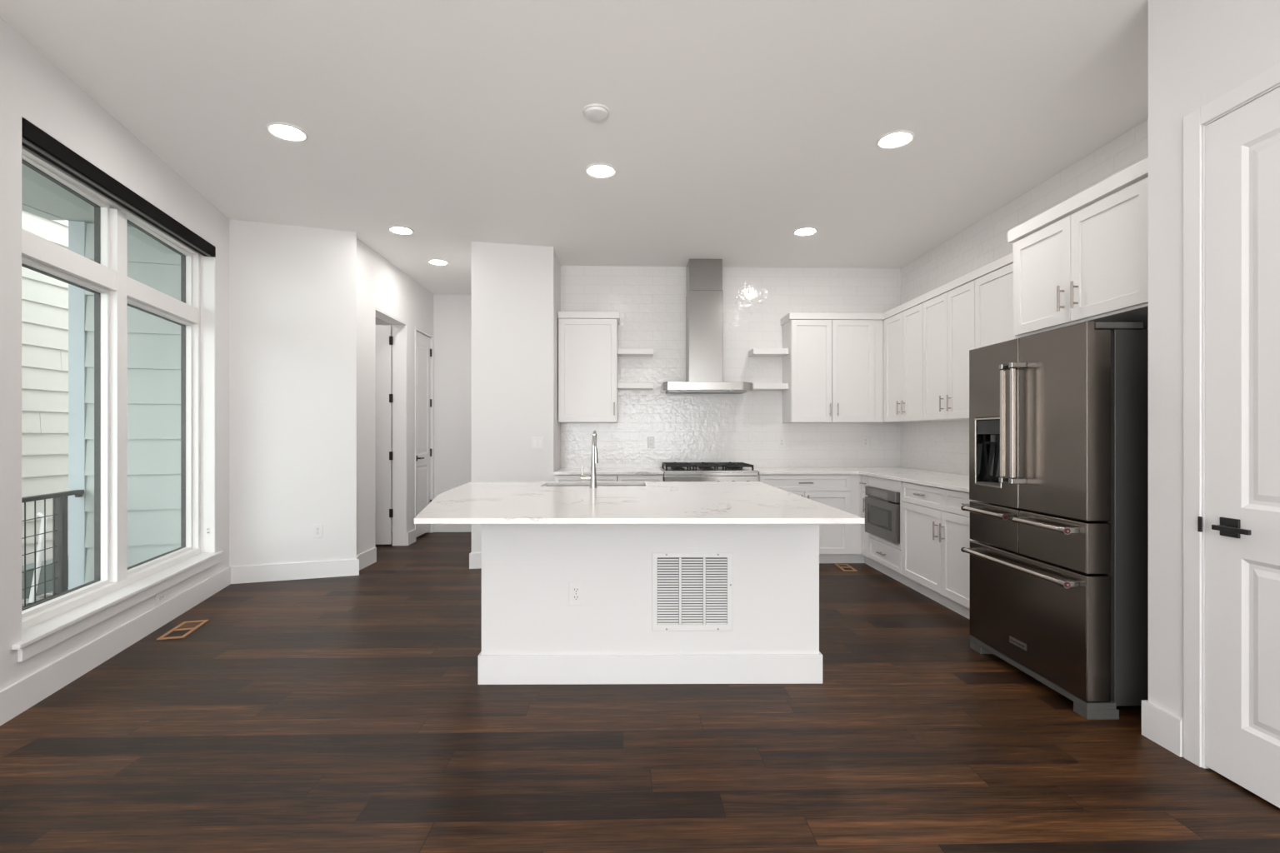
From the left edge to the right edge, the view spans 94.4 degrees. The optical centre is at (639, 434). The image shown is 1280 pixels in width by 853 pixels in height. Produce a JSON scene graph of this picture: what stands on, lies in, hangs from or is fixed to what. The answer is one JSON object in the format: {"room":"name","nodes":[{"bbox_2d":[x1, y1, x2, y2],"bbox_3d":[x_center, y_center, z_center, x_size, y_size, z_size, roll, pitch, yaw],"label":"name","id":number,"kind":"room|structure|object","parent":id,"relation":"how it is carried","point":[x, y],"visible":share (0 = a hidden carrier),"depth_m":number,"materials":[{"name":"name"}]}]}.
{"room":"kitchen","nodes":[
{"label":"kitchen","id":0,"kind":"room"},
{"bbox_2d":[21,163,130,225],"bbox_3d":[-3.393,-1.733,2.342,2.253,0.095,5.452,0,0,-1],"label":"ceiling","id":1,"kind":"structure","parent":0,"point":[38,192],"depth_m":4.24,"materials":[{"name":"grey paint"}]},
{"bbox_2d":[0,16,229,690],"bbox_3d":[-3.085,-0.283,3.213,0.200,3.105,3.749,0,0,-16],"label":"wall","id":2,"kind":"structure","parent":0,"point":[32,88],"depth_m":2.84,"materials":[{"name":"white paint"}]},
{"bbox_2d":[0,566,230,725],"bbox_3d":[-2.981,1.197,3.242,0.015,0.145,3.748,0,0,-16],"label":"baseboard","id":3,"kind":"structure","parent":2,"relation":"attached to","point":[15,699],"depth_m":3.25,"materials":[{"name":"white paint"}]},
{"bbox_2d":[12,145,223,662],"bbox_3d":[-3.220,-0.239,3.726,0.247,2.553,2.260,0,0,-16],"label":"window","id":4,"kind":"structure","parent":2,"relation":"in","point":[116,587],"depth_m":3.66,"materials":[{"name":"white plastic"}]},
{"bbox_2d":[21,117,215,257],"bbox_3d":[-3.166,-1.440,3.739,0.080,0.142,2.117,0,0,-16],"label":"roller shade","id":5,"kind":"object","parent":4,"relation":"attached to","point":[33,138],"visible":0.77,"depth_m":3.35,"materials":[{"name":"black fabric"}]},
{"bbox_2d":[206,527,209,534],"bbox_3d":[-3.458,0.769,4.743,0.020,0.050,0.015,0,0,-16],"label":"bracket","id":6,"kind":"object","parent":4,"relation":"attached to","point":[207,528],"visible":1,"depth_m":4.75,"materials":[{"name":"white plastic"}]},
{"bbox_2d":[155,590,165,605],"bbox_3d":[-3.177,1.079,3.930,0.008,0.074,0.120,0,0,-16],"label":"wall outlet","id":7,"kind":"object","parent":2,"relation":"attached to","point":[161,597],"visible":1,"depth_m":3.92,"materials":[{"name":"white plastic"}]},
{"bbox_2d":[85,222,180,583],"bbox_3d":[-4.037,-0.105,4.831,0.745,3.150,0.120,0,0,-16],"label":"wall","id":8,"kind":"structure","parent":0,"point":[153,342],"depth_m":4.80,"materials":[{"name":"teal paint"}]},
{"bbox_2d":[21,203,64,219],"bbox_3d":[-4.542,-1.806,2.364,0.120,0.250,4.555,0,0,0],"label":"trim","id":9,"kind":"structure","parent":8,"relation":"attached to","point":[25,207],"depth_m":4.49,"materials":[{"name":"grey paint"}]},
{"bbox_2d":[68,220,86,589],"bbox_3d":[-4.486,-0.105,4.859,0.104,3.150,0.422,0,0,-16],"label":"board","id":10,"kind":"object","parent":8,"relation":"attached to","point":[77,230],"visible":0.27,"depth_m":4.66,"materials":[{"name":"grey paint"}]},
{"bbox_2d":[229,219,374,566],"bbox_3d":[-3.080,-0.283,5.505,1.083,3.105,0.608,0,0,-19],"label":"wall","id":11,"kind":"structure","parent":0,"point":[302,299],"depth_m":5.21,"materials":[{"name":"white paint"}]},
{"bbox_2d":[229,547,376,584],"bbox_3d":[-2.900,1.197,5.319,0.476,0.145,1.237,0,0,44],"label":"baseboard","id":12,"kind":"structure","parent":11,"relation":"attached to","point":[284,572],"depth_m":5.21,"materials":[{"name":"white paint"}]},
{"bbox_2d":[313,524,322,538],"bbox_3d":[-2.856,0.855,5.255,0.074,0.120,0.008,0,0,-19],"label":"wall outlet","id":13,"kind":"object","parent":11,"relation":"attached to","point":[317,528],"visible":1,"depth_m":5.25,"materials":[{"name":"white plastic"}]},
{"bbox_2d":[375,251,433,533],"bbox_3d":[-2.751,-0.283,6.826,0.160,3.105,1.815,0,0,-1],"label":"wall","id":14,"kind":"structure","parent":0,"point":[397,295],"depth_m":6.84,"materials":[{"name":"white paint"}]},
{"bbox_2d":[375,308,406,547],"bbox_3d":[-3.155,0.000,6.342,0.991,2.539,0.866,0,0,-1],"label":"door","id":15,"kind":"structure","parent":14,"relation":"in","point":[384,340],"depth_m":6.75,"materials":[{"name":"white paint"}]},
{"bbox_2d":[406,530,415,545],"bbox_3d":[-2.665,1.197,6.908,0.015,0.145,0.245,0,0,-1],"label":"baseboard","id":16,"kind":"structure","parent":14,"relation":"attached to","point":[411,536],"depth_m":6.88,"materials":[{"name":"white paint"}]},
{"bbox_2d":[415,327,433,537],"bbox_3d":[-2.694,-0.005,7.370,0.096,2.550,0.660,0,0,-1],"label":"door","id":17,"kind":"structure","parent":14,"relation":"in","point":[422,343],"depth_m":7.37,"materials":[{"name":"white paint"}]},
{"bbox_2d":[375,294,471,532],"bbox_3d":[-2.995,-0.283,7.788,3.000,3.105,0.120,0,0,-1],"label":"wall","id":18,"kind":"structure","parent":0,"point":[452,312],"depth_m":7.74,"materials":[{"name":"white paint"}]},
{"bbox_2d":[433,524,471,532],"bbox_3d":[-2.178,1.197,7.741,1.030,0.145,0.015,0,0,-1],"label":"baseboard","id":19,"kind":"structure","parent":18,"relation":"attached to","point":[437,527],"depth_m":7.73,"materials":[{"name":"white paint"}]},
{"bbox_2d":[471,241,560,553],"bbox_3d":[-1.247,-0.283,6.701,0.760,3.105,2.140,0,0,-1],"label":"wall pillar","id":20,"kind":"structure","parent":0,"point":[516,288],"depth_m":5.71,"materials":[{"name":"white paint"}]},
{"bbox_2d":[469,552,481,569],"bbox_3d":[-1.247,1.197,6.682,0.790,0.145,2.138,0,0,-1],"label":"baseboard","id":21,"kind":"structure","parent":20,"relation":"attached to","point":[475,559],"depth_m":5.62,"materials":[{"name":"white paint"}]},
{"bbox_2d":[531,437,543,449],"bbox_3d":[-0.993,0.082,5.747,0.116,0.116,0.011,0,0,-12],"label":"light switch","id":22,"kind":"object","parent":20,"relation":"attached to","point":[537,442],"visible":1,"depth_m":5.75,"materials":[{"name":"white plastic"}]},
{"bbox_2d":[0,0,1148,294],"bbox_3d":[-0.654,-1.895,2.174,7.600,0.120,11.620,0,0,-1],"label":"ceiling","id":23,"kind":"structure","parent":0,"point":[732,128],"depth_m":3.33,"materials":[{"name":"white paint"}]},
{"bbox_2d":[266,122,307,141],"bbox_3d":[-2.134,-1.830,3.586,0.216,0.009,0.216,0,0,-1],"label":"recessed light","id":24,"kind":"object","parent":23,"relation":"in","point":[281,130],"visible":1,"depth_m":3.58,"materials":[{"name":"white paint"}]},
{"bbox_2d":[388,225,414,234],"bbox_3d":[-2.139,-1.830,5.307,0.216,0.009,0.216,0,0,-1],"label":"recessed light","id":25,"kind":"object","parent":23,"relation":"in","point":[401,230],"visible":1,"depth_m":5.30,"materials":[{"name":"white paint"}]},
{"bbox_2d":[427,259,449,265],"bbox_3d":[-2.141,-1.830,6.293,0.216,0.009,0.216,0,0,-1],"label":"recessed light","id":26,"kind":"object","parent":23,"relation":"in","point":[434,262],"visible":1,"depth_m":6.28,"materials":[{"name":"white paint"}]},
{"bbox_2d":[582,103,609,120],"bbox_3d":[-0.248,-1.820,3.356,0.152,0.029,0.152,0,0,-1],"label":"smoke detector","id":27,"kind":"object","parent":23,"relation":"attached to","point":[594,112],"visible":1,"depth_m":3.32,"materials":[{"name":"white plastic"}]},
{"bbox_2d":[585,163,616,178],"bbox_3d":[-0.271,-1.830,4.112,0.216,0.009,0.216,0,0,-1],"label":"recessed light","id":28,"kind":"object","parent":23,"relation":"in","point":[597,170],"visible":1,"depth_m":4.10,"materials":[{"name":"white paint"}]},
{"bbox_2d":[793,227,817,235],"bbox_3d":[1.490,-1.830,5.340,0.216,0.009,0.216,0,0,-1],"label":"recessed light","id":29,"kind":"object","parent":23,"relation":"in","point":[803,231],"visible":1,"depth_m":5.33,"materials":[{"name":"white paint"}]},
{"bbox_2d":[876,130,914,148],"bbox_3d":[1.585,-1.830,3.678,0.216,0.009,0.216,0,0,-1],"label":"recessed light","id":30,"kind":"object","parent":23,"relation":"in","point":[895,139],"visible":1,"depth_m":3.67,"materials":[{"name":"white paint"}]},
{"bbox_2d":[0,532,1279,852],"bbox_3d":[-0.654,1.329,2.174,7.600,0.120,11.620,0,0,-1],"label":"floor","id":31,"kind":"structure","parent":0,"point":[349,714],"depth_m":2.39,"materials":[{"name":"brown wood"}]},
{"bbox_2d":[156,620,209,639],"bbox_3d":[-2.965,1.266,3.853,0.145,0.007,0.360,0,0,-16],"label":"floor vent","id":32,"kind":"object","parent":31,"relation":"in","point":[184,629],"visible":1,"depth_m":3.84,"materials":[{"name":"brown wood"}]},
{"bbox_2d":[553,475,617,481],"bbox_3d":[-0.533,0.826,6.048,0.613,0.888,0.780,0,0,-1],"label":"base cabinet","id":33,"kind":"object","parent":31,"relation":"on","point":[556,477],"visible":0.11,"depth_m":5.70,"materials":[{"name":"white paint"}]},
{"bbox_2d":[553,467,664,474],"bbox_3d":[-0.309,0.368,6.060,1.059,0.025,0.767,0,0,-1],"label":"countertop","id":34,"kind":"structure","parent":33,"relation":"on","point":[563,471],"depth_m":5.80,"materials":[{"name":"stone"}]},
{"bbox_2d":[617,474,663,481],"bbox_3d":[-0.004,0.826,6.061,0.440,0.888,0.780,0,0,-1],"label":"base cabinet","id":35,"kind":"object","parent":31,"relation":"on","point":[632,477],"visible":0.16,"depth_m":5.71,"materials":[{"name":"white paint"}]},
{"bbox_2d":[477,524,822,684],"bbox_3d":[0.039,0.826,3.707,1.759,0.888,1.420,0,0,-1],"label":"kitchen island","id":36,"kind":"object","parent":31,"relation":"on","point":[532,634],"visible":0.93,"depth_m":3.02,"materials":[{"name":"white paint"}]},
{"bbox_2d":[569,581,583,605],"bbox_3d":[-0.325,0.810,3.020,0.074,0.120,0.008,0,0,-1],"label":"wall outlet","id":37,"kind":"object","parent":36,"relation":"attached to","point":[576,589],"visible":1,"depth_m":3.02,"materials":[{"name":"white plastic"}]},
{"bbox_2d":[572,587,579,593],"bbox_3d":[-0.325,0.791,3.017,0.033,0.028,0.002,0,0,0],"label":"receptacle","id":38,"kind":"object","parent":37,"relation":"attached to","point":[575,590],"depth_m":3.02,"materials":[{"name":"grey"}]},
{"bbox_2d":[572,595,579,600],"bbox_3d":[-0.325,0.830,3.017,0.033,0.028,0.002,0,0,0],"label":"receptacle","id":39,"kind":"object","parent":37,"relation":"attached to","point":[575,597],"depth_m":3.02,"materials":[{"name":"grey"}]},
{"bbox_2d":[414,481,864,524],"bbox_3d":[-0.161,0.368,3.492,2.188,0.025,1.994,0,0,-1],"label":"island countertop","id":40,"kind":"structure","parent":36,"relation":"on","point":[532,502],"depth_m":3.02,"materials":[{"name":"stone"}]},
{"bbox_2d":[545,485,589,486],"bbox_3d":[-0.328,0.496,4.278,0.754,0.227,0.366,0,0,-1],"label":"sink","id":41,"kind":"object","parent":40,"relation":"in","point":[546,486],"visible":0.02,"depth_m":4.45,"materials":[{"name":"silver metal"}]},
{"bbox_2d":[580,430,598,488],"bbox_3d":[-0.344,0.162,4.074,0.110,0.386,0.245,0,0,-1],"label":"faucet","id":42,"kind":"object","parent":40,"relation":"on","point":[592,477],"visible":1,"depth_m":3.97,"materials":[{"name":"metal"}]},
{"bbox_2d":[651,552,732,630],"bbox_3d":[0.267,0.801,3.023,0.413,0.400,0.010,0,0,0],"label":"return air grille","id":43,"kind":"object","parent":36,"relation":"attached to","point":[691,591],"visible":1,"depth_m":3.02,"materials":[{"name":"white plastic"}]},
{"bbox_2d":[660,461,758,481],"bbox_3d":[0.679,0.780,6.061,0.912,0.978,0.808,0,0,-1],"label":"gas range","id":44,"kind":"object","parent":31,"relation":"on","point":[673,472],"visible":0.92,"depth_m":5.72,"materials":[{"name":"silver metal"}]},
{"bbox_2d":[660,466,758,472],"bbox_3d":[0.678,0.356,6.092,0.912,0.016,0.746,0,0,-1],"label":"cooktop","id":45,"kind":"object","parent":44,"relation":"in","point":[665,469],"depth_m":5.80,"materials":[{"name":"silver metal"}]},
{"bbox_2d":[757,474,864,563],"bbox_3d":[1.678,0.826,6.103,1.070,0.888,0.780,0,0,-1],"label":"base cabinet","id":46,"kind":"object","parent":31,"relation":"on","point":[838,543],"visible":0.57,"depth_m":5.76,"materials":[{"name":"white paint"}]},
{"bbox_2d":[834,564,857,571],"bbox_3d":[1.960,1.266,5.651,0.125,0.007,0.290,0,0,2],"label":"floor vent","id":47,"kind":"object","parent":31,"relation":"in","point":[845,567],"visible":1,"depth_m":5.64,"materials":[{"name":"brown wood"}]},
{"bbox_2d":[859,475,875,569],"bbox_3d":[2.500,0.826,5.731,0.775,0.888,0.262,0,0,-1],"label":"base cabinet","id":48,"kind":"object","parent":31,"relation":"on","point":[869,562],"visible":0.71,"depth_m":5.68,"materials":[{"name":"white paint"}]},
{"bbox_2d":[865,475,909,587],"bbox_3d":[2.506,0.826,5.263,0.785,0.888,0.668,0,0,-1],"label":"base cabinet","id":49,"kind":"object","parent":31,"relation":"on","point":[887,555],"depth_m":5.19,"materials":[{"name":"white paint"}]},
{"bbox_2d":[901,481,974,619],"bbox_3d":[2.537,0.826,4.250,0.775,0.888,1.355,0,0,-1],"label":"base cabinet","id":50,"kind":"object","parent":31,"relation":"on","point":[935,528],"visible":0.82,"depth_m":4.35,"materials":[{"name":"white paint"}]},
{"bbox_2d":[746,467,969,492],"bbox_3d":[2.035,0.368,5.031,1.738,0.025,2.941,0,0,-1],"label":"countertop","id":51,"kind":"structure","parent":50,"relation":"on","point":[932,478],"depth_m":5.54,"materials":[{"name":"stone"}]},
{"bbox_2d":[960,321,1148,719],"bbox_3d":[2.349,0.382,3.092,0.909,1.774,0.900,0,0,-1],"label":"refrigerator","id":52,"kind":"object","parent":31,"relation":"on","point":[1058,552],"visible":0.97,"depth_m":2.76,"materials":[{"name":"grey metal"}]},
{"bbox_2d":[560,265,900,468],"bbox_3d":[1.062,-0.283,6.538,3.850,3.105,0.120,0,0,-1],"label":"wall","id":53,"kind":"structure","parent":0,"point":[650,302],"depth_m":6.47,"materials":[{"name":"tile"}]},
{"bbox_2d":[558,311,619,422],"bbox_3d":[-0.531,-0.698,6.243,0.630,1.135,0.381,0,0,-1],"label":"upper cabinet","id":54,"kind":"object","parent":53,"relation":"attached to","point":[587,341],"visible":1,"depth_m":6.10,"materials":[{"name":"white paint"}]},
{"bbox_2d":[617,348,653,357],"bbox_3d":[-0.051,-0.876,6.325,0.378,0.060,0.249,0,0,-1],"label":"floating shelf","id":55,"kind":"object","parent":53,"relation":"attached to","point":[622,352],"visible":0.9,"depth_m":6.20,"materials":[{"name":"white paint"}]},
{"bbox_2d":[617,382,653,389],"bbox_3d":[-0.051,-0.517,6.325,0.378,0.060,0.249,0,0,-1],"label":"floating shelf","id":56,"kind":"object","parent":53,"relation":"attached to","point":[621,386],"visible":0.9,"depth_m":6.20,"materials":[{"name":"white paint"}]},
{"bbox_2d":[647,436,654,448],"bbox_3d":[0.118,0.083,6.450,0.074,0.120,0.008,0,0,-1],"label":"wall outlet","id":57,"kind":"object","parent":53,"relation":"attached to","point":[650,439],"visible":1,"depth_m":6.45,"materials":[{"name":"white plastic"}]},
{"bbox_2d":[660,259,752,394],"bbox_3d":[0.690,-1.139,6.221,0.920,1.392,0.494,0,0,-1],"label":"range hood","id":58,"kind":"object","parent":53,"relation":"attached to","point":[703,277],"visible":1,"depth_m":6.17,"materials":[{"name":"silver metal"}]},
{"bbox_2d":[748,348,788,357],"bbox_3d":[1.376,-0.880,6.361,0.373,0.060,0.249,0,0,-1],"label":"floating shelf","id":59,"kind":"object","parent":53,"relation":"attached to","point":[754,352],"visible":1,"depth_m":6.24,"materials":[{"name":"white paint"}]},
{"bbox_2d":[752,383,788,390],"bbox_3d":[1.376,-0.512,6.361,0.373,0.060,0.249,0,0,-1],"label":"floating shelf","id":60,"kind":"object","parent":53,"relation":"attached to","point":[756,387],"visible":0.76,"depth_m":6.24,"materials":[{"name":"white paint"}]},
{"bbox_2d":[778,436,784,448],"bbox_3d":[1.552,0.083,6.486,0.074,0.120,0.008,0,0,-1],"label":"wall outlet","id":61,"kind":"object","parent":53,"relation":"attached to","point":[781,439],"visible":1,"depth_m":6.48,"materials":[{"name":"white plastic"}]},
{"bbox_2d":[782,320,883,423],"bbox_3d":[2.049,-0.664,6.308,0.966,1.067,0.381,0,0,-1],"label":"upper cabinet","id":62,"kind":"object","parent":53,"relation":"attached to","point":[832,370],"visible":1,"depth_m":6.16,"materials":[{"name":"white paint"}]},
{"bbox_2d":[862,436,869,447],"bbox_3d":[2.479,0.080,6.509,0.074,0.120,0.008,0,0,-1],"label":"wall outlet","id":63,"kind":"object","parent":53,"relation":"attached to","point":[865,439],"visible":1,"depth_m":6.51,"materials":[{"name":"white plastic"}]},
{"bbox_2d":[900,118,1148,474],"bbox_3d":[2.978,-0.283,4.521,0.120,3.105,4.010,0,0,-1],"label":"wall","id":64,"kind":"structure","parent":0,"point":[943,447],"depth_m":5.19,"materials":[{"name":"paint"}]},
{"bbox_2d":[883,303,942,422],"bbox_3d":[2.698,-0.664,5.775,0.374,1.067,0.814,0,0,-1],"label":"upper cabinet","id":65,"kind":"object","parent":64,"relation":"attached to","point":[902,332],"visible":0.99,"depth_m":5.72,"materials":[{"name":"white paint"}]},
{"bbox_2d":[922,280,974,420],"bbox_3d":[2.718,-0.664,4.967,0.374,1.067,0.798,0,0,-1],"label":"upper cabinet","id":66,"kind":"object","parent":64,"relation":"attached to","point":[948,318],"visible":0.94,"depth_m":4.94,"materials":[{"name":"white paint"}]},
{"bbox_2d":[975,263,1013,349],"bbox_3d":[2.740,-0.664,4.074,0.374,1.067,0.984,0,0,-1],"label":"upper cabinet","id":67,"kind":"object","parent":64,"relation":"attached to","point":[993,291],"visible":0.12,"depth_m":4.34,"materials":[{"name":"white paint"}]},
{"bbox_2d":[780,252,1013,325],"bbox_3d":[2.240,-1.232,5.038,1.329,0.067,2.937,0,0,-1],"label":"crown molding","id":68,"kind":"structure","parent":67,"relation":"attached to","point":[1007,260],"depth_m":5.53,"materials":[{"name":"white paint"}]},
{"bbox_2d":[1008,156,1148,339],"bbox_3d":[2.575,0.024,3.075,0.754,2.492,0.990,0,0,-1],"label":"upper cabinet","id":69,"kind":"object","parent":64,"relation":"attached to","point":[1083,258],"visible":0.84,"depth_m":2.98,"materials":[{"name":"white paint"}]},
{"bbox_2d":[1148,0,1279,767],"bbox_3d":[2.687,-0.283,-0.463,0.950,3.105,5.940,0,0,-1],"label":"wall","id":70,"kind":"structure","parent":0,"point":[1199,51],"depth_m":2.38,"materials":[{"name":"white paint"}]},
{"bbox_2d":[1141,700,1183,757],"bbox_3d":[2.548,1.197,2.432,0.845,0.145,0.175,0,0,-1],"label":"baseboard","id":71,"kind":"structure","parent":70,"relation":"attached to","point":[1159,726],"depth_m":2.41,"materials":[{"name":"white paint"}]},
{"bbox_2d":[1183,61,1279,808],"bbox_3d":[2.183,0.009,1.795,0.167,2.520,1.070,0,0,-1],"label":"door","id":72,"kind":"structure","parent":70,"relation":"in","point":[1239,524],"depth_m":2.15,"materials":[{"name":"white paint"}]},
{"label":"outside","id":73,"kind":"structure","parent":0,"visible":0},
{"bbox_2d":[21,587,68,606],"bbox_3d":[-8.997,1.520,-0.224,42.000,0.100,50.000,0,0,-1],"label":"ground","id":74,"kind":"structure","parent":73,"point":[40,597],"depth_m":5.34,"materials":[{"name":"grey concrete"}]},
{"bbox_2d":[28,512,47,603],"bbox_3d":[-5.367,1.090,5.289,0.082,0.768,0.299,0,0,-35],"label":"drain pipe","id":75,"kind":"object","parent":74,"relation":"on","point":[41,538],"visible":0.7,"depth_m":5.28,"materials":[{"name":"white plastic"}]},
{"bbox_2d":[21,210,68,565],"bbox_3d":[-7.029,-1.321,6.077,3.450,5.579,9.700,0,0,-1],"label":"neighbor house","id":76,"kind":"structure","parent":74,"relation":"on","point":[44,298],"depth_m":5.70,"materials":[{"name":"grey paint"}]},
{"bbox_2d":[21,555,68,599],"bbox_3d":[-5.613,1.339,5.872,0.210,0.259,1.180,0,0,-1],"label":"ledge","id":77,"kind":"object","parent":74,"relation":"on","point":[40,591],"visible":0.17,"depth_m":5.44,"materials":[{"name":"grey"}]},
{"bbox_2d":[21,490,84,608],"bbox_3d":[-4.137,0.950,3.740,0.060,1.037,1.895,0,0,-16],"label":"balcony railing","id":78,"kind":"object","parent":74,"relation":"on","point":[59,515],"visible":0.59,"depth_m":4.39,"materials":[{"name":"grey metal"}]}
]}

